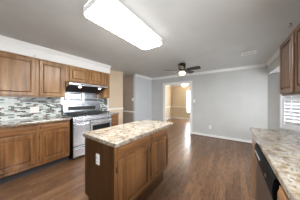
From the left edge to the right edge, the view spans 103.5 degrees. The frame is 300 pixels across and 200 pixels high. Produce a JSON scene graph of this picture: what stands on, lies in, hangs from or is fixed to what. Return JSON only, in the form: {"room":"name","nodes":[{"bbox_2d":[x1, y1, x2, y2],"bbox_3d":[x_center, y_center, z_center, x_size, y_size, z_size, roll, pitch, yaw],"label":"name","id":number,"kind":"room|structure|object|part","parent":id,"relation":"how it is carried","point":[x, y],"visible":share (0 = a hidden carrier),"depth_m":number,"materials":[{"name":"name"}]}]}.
{"room":"kitchen","nodes":[
{"label":"kitchen","id":0,"kind":"room"},
{"bbox_2d":[0,41,109,73],"bbox_3d":[-2.431,-0.910,2.088,0.320,0.220,3.810,0,0,35],"label":"wall","id":1,"kind":"structure","parent":0,"point":[4,46],"depth_m":2.36,"materials":[{"name":"white paint"}]},
{"bbox_2d":[0,35,110,68],"bbox_3d":[-2.278,-0.983,1.980,0.055,0.075,3.810,0,0,35],"label":"trim","id":2,"kind":"structure","parent":1,"relation":"attached to","point":[2,38],"depth_m":2.32,"materials":[{"name":"white paint"}]},
{"bbox_2d":[97,71,122,124],"bbox_3d":[-2.409,0.130,2.501,0.120,2.300,4.710,0,0,35],"label":"wall","id":3,"kind":"structure","parent":0,"point":[115,100],"depth_m":4.15,"materials":[{"name":"beige paint"}]},
{"bbox_2d":[0,97,60,120],"bbox_3d":[-2.707,0.150,1.965,0.009,0.431,2.070,0,0,35],"label":"backsplash","id":4,"kind":"structure","parent":3,"relation":"attached to","point":[11,108],"depth_m":2.35,"materials":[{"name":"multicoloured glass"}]},
{"bbox_2d":[30,107,38,112],"bbox_3d":[-2.370,0.195,2.430,0.010,0.125,0.135,0,0,35],"label":"outlet","id":5,"kind":"object","parent":4,"relation":"attached to","point":[32,109],"visible":1,"depth_m":2.43,"materials":[{"name":"white plastic"}]},
{"bbox_2d":[0,51,64,97],"bbox_3d":[-2.420,-0.431,2.099,0.325,0.733,1.480,0,0,35],"label":"upper cabinet","id":6,"kind":"object","parent":3,"relation":"attached to","point":[20,75],"visible":1,"depth_m":2.15,"materials":[{"name":"brown wood"}]},
{"bbox_3d":[-2.302,-0.427,2.006,0.025,0.681,0.525,0,0,35],"label":"door","id":7,"kind":"part","parent":6,"relation":"part of","materials":[{"name":"brown wood"}]},
{"bbox_3d":[-2.006,-0.427,2.425,0.025,0.681,0.400,0,0,35],"label":"door","id":8,"kind":"part","parent":6,"relation":"part of","materials":[{"name":"brown wood"}]},
{"bbox_2d":[61,92,100,104],"bbox_3d":[-1.791,0.038,3.182,0.105,0.483,0.965,0,0,35],"label":"backsplash","id":9,"kind":"structure","parent":3,"relation":"attached to","point":[71,98],"depth_m":3.14,"materials":[{"name":"silver metal"}]},
{"bbox_3d":[-1.957,-0.095,3.008,0.014,0.190,0.400,0,0,35],"label":"raised panel","id":10,"kind":"part","parent":9,"relation":"part of","materials":[{"name":"silver metal"}]},
{"bbox_3d":[-1.683,-0.095,3.396,0.014,0.190,0.410,0,0,35],"label":"raised panel","id":11,"kind":"part","parent":9,"relation":"part of","materials":[{"name":"silver metal"}]},
{"bbox_2d":[65,64,102,84],"bbox_3d":[-1.722,-0.610,3.088,0.325,0.376,0.938,0,0,35],"label":"upper cabinet","id":12,"kind":"object","parent":3,"relation":"attached to","point":[72,73],"visible":0.77,"depth_m":2.92,"materials":[{"name":"brown wood"}]},
{"bbox_3d":[-1.714,-0.606,2.840,0.025,0.324,0.395,0,0,35],"label":"door","id":13,"kind":"part","parent":12,"relation":"part of","materials":[{"name":"brown wood"}]},
{"bbox_2d":[65,81,106,93],"bbox_3d":[-1.650,-0.311,3.037,0.501,0.218,0.929,0,0,35],"label":"range hood","id":14,"kind":"object","parent":12,"relation":"attached to","point":[70,86],"visible":0.91,"depth_m":2.90,"materials":[{"name":"silver metal"}]},
{"bbox_3d":[-1.460,-0.606,3.200,0.025,0.324,0.390,0,0,35],"label":"door","id":15,"kind":"part","parent":12,"relation":"part of","materials":[{"name":"brown wood"}]},
{"bbox_2d":[99,98,107,110],"bbox_3d":[-1.456,0.150,3.738,0.012,0.431,0.320,0,0,35],"label":"backsplash","id":16,"kind":"structure","parent":3,"relation":"attached to","point":[104,101],"depth_m":3.72,"materials":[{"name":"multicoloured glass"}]},
{"bbox_2d":[98,73,109,97],"bbox_3d":[-1.391,-0.431,3.558,0.325,0.733,0.208,0,0,35],"label":"upper cabinet","id":17,"kind":"object","parent":3,"relation":"attached to","point":[105,93],"visible":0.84,"depth_m":3.46,"materials":[{"name":"brown wood"}]},
{"bbox_3d":[-1.266,-0.427,3.475,0.025,0.681,0.160,0,0,35],"label":"door","id":18,"kind":"part","parent":17,"relation":"part of","materials":[{"name":"brown wood"}]},
{"bbox_2d":[0,118,254,199],"bbox_3d":[0.590,1.330,3.439,7.400,0.100,10.300,0,0,35],"label":"floor","id":19,"kind":"structure","parent":0,"point":[199,167],"depth_m":1.99,"materials":[{"name":"laminate"}]},
{"bbox_2d":[0,120,69,184],"bbox_3d":[-2.196,0.844,2.216,0.554,0.873,1.030,0,0,35],"label":"base cabinet","id":20,"kind":"object","parent":19,"relation":"on","point":[25,150],"visible":0.89,"depth_m":2.02,"materials":[{"name":"brown wood"}]},
{"bbox_3d":[-2.123,0.506,1.862,0.024,0.112,0.455,0,0,35],"label":"drawer","id":21,"kind":"part","parent":20,"relation":"part of","materials":[{"name":"brown wood"}]},
{"bbox_3d":[-2.123,0.838,1.861,0.025,0.515,0.455,0,0,35],"label":"door","id":22,"kind":"part","parent":20,"relation":"part of","materials":[{"name":"brown wood"}]},
{"bbox_2d":[0,116,70,127],"bbox_3d":[-2.480,0.386,1.797,0.575,0.039,2.058,0,0,35],"label":"countertop","id":23,"kind":"structure","parent":20,"relation":"on","point":[10,123],"depth_m":2.14,"materials":[{"name":"stone"}]},
{"bbox_3d":[-1.829,0.506,2.279,0.024,0.112,0.445,0,0,35],"label":"drawer","id":24,"kind":"part","parent":20,"relation":"part of","materials":[{"name":"brown wood"}]},
{"bbox_3d":[-1.829,0.838,2.278,0.025,0.515,0.445,0,0,35],"label":"door","id":25,"kind":"part","parent":20,"relation":"part of","materials":[{"name":"brown wood"}]},
{"bbox_2d":[61,104,111,159],"bbox_3d":[-1.554,0.694,3.010,0.661,1.172,0.963,0,0,35],"label":"range","id":26,"kind":"object","parent":19,"relation":"on","point":[84,117],"visible":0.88,"depth_m":2.76,"materials":[{"name":"silver metal"}]},
{"bbox_3d":[-1.510,1.107,2.617,0.035,0.225,0.348,0,0,35],"label":"drawer","id":27,"kind":"part","parent":26,"relation":"part of","materials":[{"name":"silver metal"}]},
{"bbox_3d":[-1.510,0.728,2.617,0.035,0.505,0.348,0,0,35],"label":"oven door","id":28,"kind":"part","parent":26,"relation":"part of","materials":[{"name":"silver metal"}]},
{"bbox_2d":[64,113,109,118],"bbox_3d":[-1.577,0.373,3.030,0.590,0.023,0.957,0,0,35],"label":"cooktop","id":29,"kind":"object","parent":26,"relation":"in","point":[95,115],"depth_m":2.82,"materials":[{"name":"silver metal"}]},
{"bbox_3d":[-1.234,0.728,3.008,0.035,0.505,0.585,0,0,35],"label":"oven door","id":30,"kind":"part","parent":26,"relation":"part of","materials":[{"name":"silver metal"}]},
{"bbox_2d":[111,114,117,125],"bbox_3d":[-1.231,0.844,3.567,0.573,0.873,0.270,0,0,35],"label":"base cabinet","id":31,"kind":"object","parent":19,"relation":"on","point":[114,117],"visible":0.24,"depth_m":3.41,"materials":[{"name":"brown wood"}]},
{"bbox_2d":[85,127,167,199],"bbox_3d":[-0.215,0.844,1.591,0.535,0.873,1.028,0,0,35],"label":"base cabinet","id":32,"kind":"object","parent":19,"relation":"on","point":[133,170],"visible":0.86,"depth_m":1.22,"materials":[{"name":"brown wood"}]},
{"bbox_2d":[96,153,99,164],"bbox_3d":[-0.520,0.585,1.171,0.058,0.105,0.010,0,0,35],"label":"outlet","id":33,"kind":"object","parent":32,"relation":"attached to","point":[97,155],"visible":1,"depth_m":1.16,"materials":[{"name":"white plastic"}]},
{"bbox_2d":[82,119,172,147],"bbox_3d":[-0.186,0.386,1.643,0.582,0.039,1.180,0,0,35],"label":"countertop","id":34,"kind":"structure","parent":32,"relation":"on","point":[119,135],"depth_m":1.34,"materials":[{"name":"stone"}]},
{"bbox_3d":[-0.149,0.467,1.241,0.024,0.102,0.473,0,0,35],"label":"drawer","id":35,"kind":"part","parent":32,"relation":"part of","materials":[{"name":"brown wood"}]},
{"bbox_3d":[-0.149,0.771,1.242,0.023,0.467,0.473,0,0,35],"label":"door","id":36,"kind":"part","parent":32,"relation":"part of","materials":[{"name":"brown wood"}]},
{"bbox_3d":[-0.017,0.727,1.451,0.003,0.637,1.026,0,0,35],"label":"frame","id":37,"kind":"part","parent":32,"relation":"part of","materials":[{"name":"brown wood"}]},
{"bbox_3d":[0.146,0.467,1.659,0.024,0.102,0.450,0,0,35],"label":"drawer","id":38,"kind":"part","parent":32,"relation":"part of","materials":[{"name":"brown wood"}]},
{"bbox_3d":[0.146,0.771,1.659,0.023,0.467,0.450,0,0,35],"label":"door","id":39,"kind":"part","parent":32,"relation":"part of","materials":[{"name":"brown wood"}]},
{"bbox_2d":[252,134,256,199],"bbox_3d":[1.446,0.844,1.198,0.578,0.873,0.515,0,0,35],"label":"base cabinet","id":40,"kind":"object","parent":19,"relation":"on","point":[254,141],"visible":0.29,"depth_m":1.45,"materials":[{"name":"brown wood"}]},
{"bbox_2d":[255,143,280,199],"bbox_3d":[1.078,0.836,0.736,0.586,0.848,0.655,0,0,35],"label":"dishwasher","id":41,"kind":"object","parent":19,"relation":"on","point":[267,183],"visible":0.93,"depth_m":0.83,"materials":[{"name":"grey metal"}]},
{"bbox_3d":[0.865,0.868,0.886,0.032,0.625,0.649,0,0,35],"label":"door","id":42,"kind":"part","parent":41,"relation":"part of","materials":[{"name":"grey metal"}]},
{"bbox_2d":[277,185,288,199],"bbox_3d":[0.655,0.844,0.101,0.601,0.873,0.860,0,0,35],"label":"base cabinet","id":43,"kind":"object","parent":19,"relation":"on","point":[281,195],"visible":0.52,"depth_m":0.56,"materials":[{"name":"brown wood"}]},
{"bbox_3d":[0.124,0.844,-0.653,0.601,0.873,0.975,0,0,35],"label":"base cabinet","id":44,"kind":"object","parent":19,"relation":"on","visible":0},
{"bbox_2d":[250,127,299,199],"bbox_3d":[0.714,0.386,0.176,0.596,0.039,3.090,0,0,35],"label":"countertop","id":45,"kind":"structure","parent":44,"relation":"on","point":[281,149],"depth_m":0.80,"materials":[{"name":"stone"}]},
{"bbox_2d":[123,75,132,123],"bbox_3d":[-1.342,0.130,5.254,1.750,2.300,0.120,0,0,35],"label":"wall","id":46,"kind":"structure","parent":0,"point":[127,80],"depth_m":4.89,"materials":[{"name":"beige paint"}]},
{"bbox_2d":[133,74,151,121],"bbox_3d":[-0.292,0.130,5.120,0.120,2.300,1.110,0,0,35],"label":"wall","id":47,"kind":"structure","parent":0,"point":[142,87],"depth_m":4.98,"materials":[{"name":"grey paint"}]},
{"bbox_2d":[135,74,151,79],"bbox_3d":[-0.227,-0.983,5.061,0.055,0.075,1.130,0,0,35],"label":"trim","id":48,"kind":"structure","parent":47,"relation":"attached to","point":[137,75],"depth_m":4.96,"materials":[{"name":"white paint"}]},
{"bbox_2d":[0,0,299,77],"bbox_3d":[-0.485,-1.070,1.915,7.400,0.100,6.570,0,0,35],"label":"ceiling","id":49,"kind":"structure","parent":0,"point":[210,35],"depth_m":1.73,"materials":[{"name":"paint"}]},
{"bbox_2d":[84,0,161,49],"bbox_3d":[-0.268,-0.978,1.654,0.395,0.085,1.125,0,0,35],"label":"ceiling light","id":50,"kind":"object","parent":49,"relation":"attached to","point":[110,14],"visible":1,"depth_m":1.43,"materials":[{"name":"white plastic"}]},
{"bbox_2d":[164,63,200,75],"bbox_3d":[0.924,-0.787,3.298,0.931,0.465,0.952,0,0,35],"label":"ceiling fan","id":51,"kind":"object","parent":49,"relation":"hanging from","point":[181,66],"visible":0.99,"depth_m":3.24,"materials":[{"name":"brown metal"}]},
{"bbox_3d":[1.151,-0.845,3.125,0.361,0.050,0.148,0,0,35],"label":"blade","id":52,"kind":"part","parent":51,"relation":"part of","materials":[{"name":"brown wood"}]},
{"bbox_2d":[241,50,256,55],"bbox_3d":[2.130,-1.014,2.551,0.250,0.012,0.185,0,0,35],"label":"ceiling vent","id":53,"kind":"object","parent":49,"relation":"in","point":[255,51],"visible":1,"depth_m":2.55,"materials":[{"name":"white plastic"}]},
{"bbox_2d":[166,86,171,117],"bbox_3d":[0.622,0.130,7.265,0.100,2.300,3.210,0,0,35],"label":"wall","id":54,"kind":"structure","parent":0,"point":[168,89],"depth_m":8.09,"materials":[{"name":"beige paint"}]},
{"bbox_2d":[172,86,189,117],"bbox_3d":[3.304,0.130,7.398,4.330,2.300,0.100,0,0,35],"label":"wall","id":55,"kind":"structure","parent":0,"point":[178,93],"depth_m":8.22,"materials":[{"name":"beige paint"}]},
{"bbox_2d":[186,90,189,112],"bbox_3d":[2.854,0.090,7.697,0.960,1.510,0.110,0,0,35],"label":"window","id":56,"kind":"structure","parent":55,"relation":"in","point":[186,90],"depth_m":7.92,"materials":[{"name":"white paint"}]},
{"bbox_2d":[152,65,298,140],"bbox_3d":[2.240,0.130,4.086,5.450,2.300,0.120,0,0,35],"label":"wall","id":57,"kind":"structure","parent":0,"point":[232,102],"depth_m":3.84,"materials":[{"name":"grey paint"}]},
{"bbox_2d":[163,81,191,133],"bbox_3d":[1.120,0.268,4.876,1.250,2.025,0.156,0,0,35],"label":"trim","id":58,"kind":"structure","parent":57,"relation":"attached to","point":[182,82],"depth_m":4.83,"materials":[{"name":"white paint"}]},
{"bbox_2d":[152,63,265,79],"bbox_3d":[1.658,-0.983,4.389,3.810,0.075,0.055,0,0,35],"label":"trim","id":59,"kind":"structure","parent":57,"relation":"attached to","point":[257,65],"depth_m":3.95,"materials":[{"name":"white paint"}]},
{"bbox_2d":[192,132,251,143],"bbox_3d":[2.432,1.235,3.868,2.045,0.090,0.014,0,0,35],"label":"baseboard","id":60,"kind":"structure","parent":57,"relation":"attached to","point":[203,134],"depth_m":3.88,"materials":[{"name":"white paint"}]},
{"bbox_2d":[268,54,279,73],"bbox_3d":[1.514,0.130,0.688,0.120,2.300,6.270,0,0,35],"label":"wall","id":61,"kind":"structure","parent":0,"point":[274,66],"depth_m":2.76,"materials":[{"name":"grey paint"}]},
{"bbox_2d":[266,48,279,65],"bbox_3d":[2.568,-0.986,2.331,0.050,0.068,2.370,0,0,35],"label":"trim","id":62,"kind":"structure","parent":61,"relation":"attached to","point":[277,52],"depth_m":2.68,"materials":[{"name":"white paint"}]},
{"bbox_2d":[280,23,299,95],"bbox_3d":[1.511,-0.385,1.054,0.305,0.660,0.905,0,0,35],"label":"upper cabinet","id":63,"kind":"object","parent":61,"relation":"attached to","point":[290,48],"visible":1,"depth_m":1.21,"materials":[{"name":"brown wood"}]},
{"bbox_3d":[1.530,-0.381,1.323,0.025,0.608,0.395,0,0,35],"label":"door","id":64,"kind":"part","parent":63,"relation":"part of","materials":[{"name":"brown wood"}]},
{"bbox_3d":[1.270,-0.381,0.955,0.025,0.608,0.405,0,0,35],"label":"door","id":65,"kind":"part","parent":63,"relation":"part of","materials":[{"name":"brown wood"}]},
{"bbox_2d":[268,72,298,131],"bbox_3d":[3.442,0.280,2.594,0.100,2.000,1.420,0,0,-10],"label":"wall","id":66,"kind":"structure","parent":0,"point":[274,78],"depth_m":3.13,"materials":[{"name":"grey paint"}]},
{"bbox_2d":[280,94,299,131],"bbox_3d":[3.417,0.030,2.610,0.124,1.350,0.830,0,0,-10],"label":"window","id":67,"kind":"structure","parent":66,"relation":"in","point":[292,102],"depth_m":2.83,"materials":[{"name":"white paint"}]}
]}

